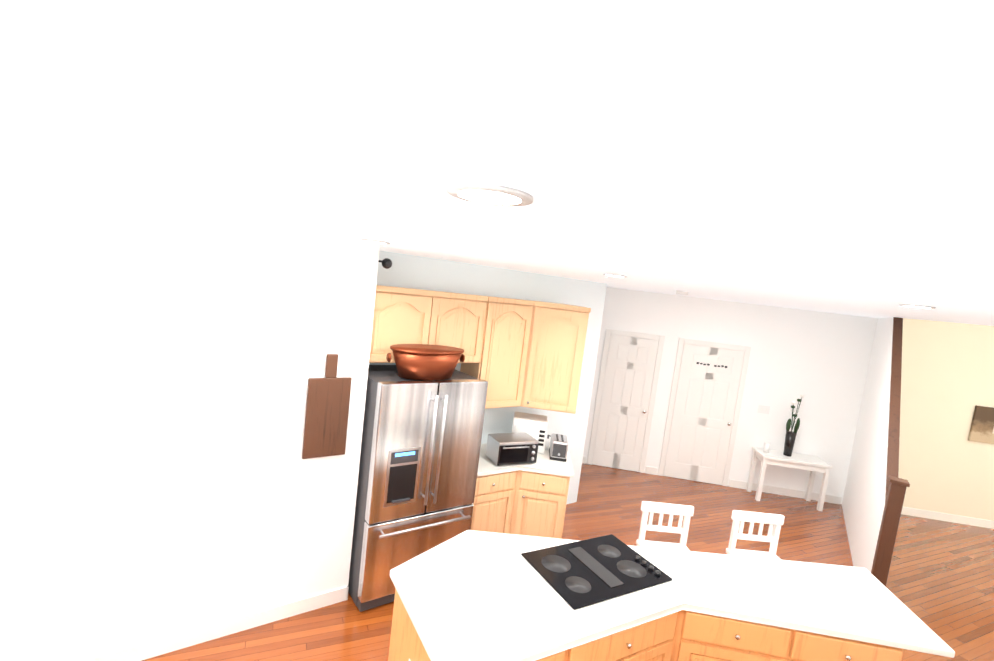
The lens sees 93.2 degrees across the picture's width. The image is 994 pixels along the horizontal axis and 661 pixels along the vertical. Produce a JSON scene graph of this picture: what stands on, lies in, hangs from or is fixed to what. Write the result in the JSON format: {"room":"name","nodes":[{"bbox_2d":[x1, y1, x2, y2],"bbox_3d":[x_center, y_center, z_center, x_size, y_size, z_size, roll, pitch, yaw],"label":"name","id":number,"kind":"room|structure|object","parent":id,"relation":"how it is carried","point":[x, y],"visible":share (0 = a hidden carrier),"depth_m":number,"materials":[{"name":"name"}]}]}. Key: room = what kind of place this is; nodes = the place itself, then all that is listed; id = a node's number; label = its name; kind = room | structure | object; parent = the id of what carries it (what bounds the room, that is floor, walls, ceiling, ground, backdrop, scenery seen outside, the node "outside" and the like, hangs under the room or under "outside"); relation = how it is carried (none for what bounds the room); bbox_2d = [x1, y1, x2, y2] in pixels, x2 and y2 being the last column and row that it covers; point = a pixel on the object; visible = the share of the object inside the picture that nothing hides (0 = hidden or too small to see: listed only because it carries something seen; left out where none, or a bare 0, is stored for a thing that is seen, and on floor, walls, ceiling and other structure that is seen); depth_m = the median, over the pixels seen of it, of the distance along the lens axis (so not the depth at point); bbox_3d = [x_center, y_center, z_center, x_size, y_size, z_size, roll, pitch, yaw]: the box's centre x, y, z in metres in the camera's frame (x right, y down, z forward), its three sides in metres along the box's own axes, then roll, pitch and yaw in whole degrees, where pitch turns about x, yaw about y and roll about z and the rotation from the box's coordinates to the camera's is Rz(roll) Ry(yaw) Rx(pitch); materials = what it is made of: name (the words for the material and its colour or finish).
{"room":"kitchen","nodes":[
{"label":"kitchen","id":0,"kind":"room"},
{"bbox_2d":[0,190,379,660],"bbox_3d":[-2.751,0.620,2.720,3.800,2.740,0.680,3,7,-36],"label":"wall","id":1,"kind":"structure","parent":0,"point":[160,477],"depth_m":2.82,"materials":[{"name":"white paint"}]},
{"bbox_2d":[77,586,348,660],"bbox_3d":[-2.691,1.970,2.587,3.731,0.110,0.427,4,6,-30],"label":"baseboard","id":2,"kind":"structure","parent":1,"relation":"attached to","point":[172,642],"depth_m":3.16,"materials":[{"name":"white wood"}]},
{"bbox_2d":[302,354,351,458],"bbox_3d":[-1.202,0.537,3.349,0.300,0.750,0.020,3,7,-36],"label":"cutting board","id":3,"kind":"object","parent":1,"relation":"hanging from","point":[326,414],"visible":0.94,"depth_m":3.34,"materials":[{"name":"brown wood"}]},
{"bbox_2d":[378,258,391,268],"bbox_3d":[-0.853,-0.511,3.522,0.134,0.090,0.099,4,6,-30],"label":"security camera","id":4,"kind":"object","parent":1,"relation":"attached to","point":[386,263],"visible":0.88,"depth_m":3.51,"materials":[{"name":"black plastic"}]},
{"bbox_2d":[369,250,606,503],"bbox_3d":[-0.123,0.721,4.930,3.050,2.740,0.150,3,7,-36],"label":"wall","id":5,"kind":"structure","parent":0,"point":[415,272],"depth_m":5.01,"materials":[{"name":"white paint"}]},
{"bbox_2d":[369,285,487,362],"bbox_3d":[-0.656,-0.048,4.080,1.112,0.615,0.369,3,7,-36],"label":"upper cabinet","id":6,"kind":"object","parent":5,"relation":"attached to","point":[402,315],"visible":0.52,"depth_m":3.93,"materials":[{"name":"brown wood"}]},
{"bbox_2d":[460,294,531,408],"bbox_3d":[0.013,0.206,4.614,0.642,1.051,0.395,4,6,-30],"label":"upper cabinet","id":7,"kind":"object","parent":5,"relation":"attached to","point":[505,331],"depth_m":4.45,"materials":[{"name":"brown wood"}]},
{"bbox_2d":[516,301,590,413],"bbox_3d":[0.537,0.248,4.821,0.749,1.051,0.698,4,6,-30],"label":"upper cabinet","id":8,"kind":"object","parent":5,"relation":"attached to","point":[531,354],"depth_m":4.60,"materials":[{"name":"brown wood"}]},
{"bbox_2d":[0,0,993,325],"bbox_3d":[0.846,-0.485,3.722,10.744,0.100,9.270,4,6,-30],"label":"ceiling","id":9,"kind":"structure","parent":0,"point":[832,156],"depth_m":0.54,"materials":[{"name":"white paint"}]},
{"bbox_2d":[361,239,389,243],"bbox_3d":[-0.723,-0.527,2.794,0.170,0.010,0.170,4,6,-30],"label":"recessed light","id":10,"kind":"object","parent":9,"relation":"in","point":[374,241],"visible":1,"depth_m":2.74,"materials":[{"name":"grey"}]},
{"bbox_2d":[447,183,532,205],"bbox_3d":[-0.014,-0.263,0.919,0.170,0.010,0.170,4,6,-30],"label":"recessed light","id":11,"kind":"object","parent":9,"relation":"in","point":[489,194],"visible":0.98,"depth_m":0.89,"materials":[{"name":"grey"}]},
{"bbox_2d":[603,273,626,276],"bbox_3d":[0.854,-0.399,3.411,0.170,0.010,0.170,4,6,-30],"label":"recessed light","id":12,"kind":"object","parent":9,"relation":"in","point":[615,275],"visible":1,"depth_m":3.35,"materials":[{"name":"grey"}]},
{"bbox_2d":[676,291,688,294],"bbox_3d":[2.015,-0.408,5.115,0.130,0.038,0.130,4,6,-30],"label":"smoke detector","id":13,"kind":"object","parent":9,"relation":"attached to","point":[682,292],"visible":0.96,"depth_m":5.06,"materials":[{"name":"white plastic"}]},
{"bbox_2d":[899,304,935,308],"bbox_3d":[2.523,-0.144,2.825,0.170,0.010,0.170,4,6,-30],"label":"recessed light","id":14,"kind":"object","parent":9,"relation":"in","point":[916,306],"visible":1,"depth_m":2.78,"materials":[{"name":"grey"}]},
{"bbox_2d":[142,463,993,660],"bbox_3d":[4.202,2.765,3.950,17.150,0.100,14.500,4,6,-30],"label":"floor","id":15,"kind":"structure","parent":0,"point":[940,581],"depth_m":5.26,"materials":[{"name":"brown wood"}]},
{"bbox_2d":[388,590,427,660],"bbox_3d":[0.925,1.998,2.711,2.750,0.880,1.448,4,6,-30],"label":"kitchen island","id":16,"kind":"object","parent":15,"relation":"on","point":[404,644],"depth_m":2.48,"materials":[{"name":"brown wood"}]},
{"bbox_2d":[390,530,954,660],"bbox_3d":[1.069,1.541,2.805,3.086,0.040,1.894,4,6,-30],"label":"island countertop","id":17,"kind":"structure","parent":16,"relation":"on","point":[473,595],"depth_m":2.63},
{"bbox_2d":[521,534,672,609],"bbox_3d":[0.608,1.442,2.888,0.760,0.028,0.530,4,6,-30],"label":"cooktop","id":18,"kind":"object","parent":17,"relation":"in","point":[581,574],"visible":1,"depth_m":2.85,"materials":[{"name":"black glass"}]},
{"bbox_2d":[348,365,487,611],"bbox_3d":[-0.738,1.219,3.959,0.920,1.755,0.817,3,7,-36],"label":"fridge","id":19,"kind":"object","parent":15,"relation":"on","point":[419,460],"visible":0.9,"depth_m":3.60,"materials":[{"name":"grey metal"}]},
{"bbox_2d":[386,344,464,379],"bbox_3d":[-0.560,0.254,3.761,0.666,0.228,0.395,4,6,-30],"label":"pot","id":20,"kind":"object","parent":19,"relation":"on","point":[424,362],"visible":1,"depth_m":3.61,"materials":[{"name":"brown metal"}]},
{"bbox_2d":[471,478,569,538],"bbox_3d":[0.100,1.713,4.667,1.364,0.880,0.937,4,6,-30],"label":"base cabinet","id":21,"kind":"object","parent":15,"relation":"on","point":[528,499],"depth_m":4.42,"materials":[{"name":"brown wood"}]},
{"bbox_2d":[476,442,573,489],"bbox_3d":[0.170,1.261,4.616,1.381,0.040,0.976,4,6,-30],"label":"countertop","id":22,"kind":"structure","parent":21,"relation":"on","point":[490,475],"depth_m":4.40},
{"bbox_2d":[486,432,538,465],"bbox_3d":[0.151,1.135,4.489,0.420,0.225,0.297,4,6,-26],"label":"toaster oven","id":23,"kind":"object","parent":22,"relation":"on","point":[510,448],"visible":1,"depth_m":4.40,"materials":[{"name":"silver metal"}]},
{"bbox_2d":[512,411,547,453],"bbox_3d":[0.334,1.063,4.916,0.355,0.330,0.286,7,5,4],"label":"bread box","id":24,"kind":"object","parent":22,"relation":"on","point":[535,426],"visible":0.56,"depth_m":4.77,"materials":[{"name":"white plastic"}]},
{"bbox_2d":[545,435,550,449],"bbox_3d":[0.531,1.173,4.928,0.042,0.158,0.051,4,6,-30],"label":"soap bottle","id":25,"kind":"object","parent":22,"relation":"on","point":[547,443],"visible":0.92,"depth_m":4.92,"materials":[{"name":"white plastic"}]},
{"bbox_2d":[549,433,567,461],"bbox_3d":[0.624,1.182,4.766,0.164,0.192,0.300,7,5,4],"label":"toaster","id":26,"kind":"object","parent":22,"relation":"on","point":[558,448],"visible":1,"depth_m":4.64,"materials":[{"name":"silver metal"}]},
{"bbox_2d":[636,501,693,550],"bbox_3d":[1.304,1.891,3.618,0.420,1.010,0.380,7,5,-3],"label":"stool","id":27,"kind":"object","parent":15,"relation":"on","point":[681,511],"visible":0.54,"depth_m":3.73,"materials":[{"name":"white wood"}]},
{"bbox_2d":[726,510,784,559],"bbox_3d":[2.041,1.975,3.652,0.420,1.010,0.380,7,5,-3],"label":"stool","id":28,"kind":"object","parent":15,"relation":"on","point":[738,517],"visible":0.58,"depth_m":3.76,"materials":[{"name":"white wood"}]},
{"bbox_2d":[746,447,832,510],"bbox_3d":[4.136,2.109,6.705,0.900,0.660,0.390,7,5,7],"label":"console table","id":29,"kind":"object","parent":15,"relation":"on","point":[813,465],"visible":0.94,"depth_m":6.57,"materials":[{"name":"white wood"}]},
{"bbox_2d":[763,442,769,452],"bbox_3d":[3.861,1.672,6.730,0.076,0.130,0.075,4,6,-30],"label":"candle","id":30,"kind":"object","parent":29,"relation":"on","point":[766,448],"visible":1,"depth_m":6.70,"materials":[{"name":"white wax"}]},
{"bbox_2d":[783,394,804,456],"bbox_3d":[4.179,1.330,6.641,0.187,0.899,0.186,4,6,-30],"label":"vase","id":31,"kind":"object","parent":29,"relation":"on","point":[790,437],"visible":1,"depth_m":6.62,"materials":[{"name":"black"}]},
{"bbox_2d":[583,287,993,520],"bbox_3d":[4.496,-0.202,6.776,13.000,5.300,0.150,7,5,7],"label":"wall","id":32,"kind":"structure","parent":0,"point":[819,360],"depth_m":6.75,"materials":[{"name":"white paint"}]},
{"bbox_2d":[587,329,664,472],"bbox_3d":[1.939,1.073,7.117,0.700,2.115,0.524,4,6,-30],"label":"closet door","id":33,"kind":"structure","parent":32,"relation":"in","point":[619,439],"depth_m":7.11,"materials":[{"name":"white wood"}]},
{"bbox_2d":[658,338,750,485],"bbox_3d":[3.067,1.219,6.985,0.820,2.115,0.614,4,6,-30],"label":"laundry door","id":34,"kind":"structure","parent":32,"relation":"in","point":[705,400],"depth_m":6.98,"materials":[{"name":"white wood"}]},
{"bbox_2d":[757,405,769,413],"bbox_3d":[3.905,1.154,6.879,0.160,0.120,0.010,7,5,7],"label":"switch plate","id":35,"kind":"object","parent":32,"relation":"attached to","point":[764,409],"visible":1,"depth_m":6.88,"materials":[{"name":"white plastic"}]},
{"bbox_2d":[729,479,841,503],"bbox_3d":[4.240,2.377,6.933,1.263,0.110,0.940,4,6,-30],"label":"baseboard","id":36,"kind":"structure","parent":32,"relation":"attached to","point":[732,483],"depth_m":6.93,"materials":[{"name":"white wood"}]},
{"bbox_2d":[901,507,993,528],"bbox_3d":[6.569,2.680,6.660,2.300,0.110,1.707,4,6,-30],"label":"baseboard","id":37,"kind":"structure","parent":32,"relation":"attached to","point":[978,522],"depth_m":6.67,"materials":[{"name":"white wood"}]},
{"bbox_2d":[968,405,993,443],"bbox_3d":[7.022,1.340,6.483,0.840,0.500,0.032,7,5,7],"label":"picture","id":38,"kind":"object","parent":32,"relation":"attached to","point":[982,427],"visible":1,"depth_m":6.50},
{"bbox_2d":[842,317,909,586],"bbox_3d":[4.311,1.210,5.322,2.994,2.740,1.599,4,6,-30],"label":"wall","id":39,"kind":"structure","parent":0,"point":[874,495],"depth_m":4.99,"materials":[{"name":"white paint"}]}
]}

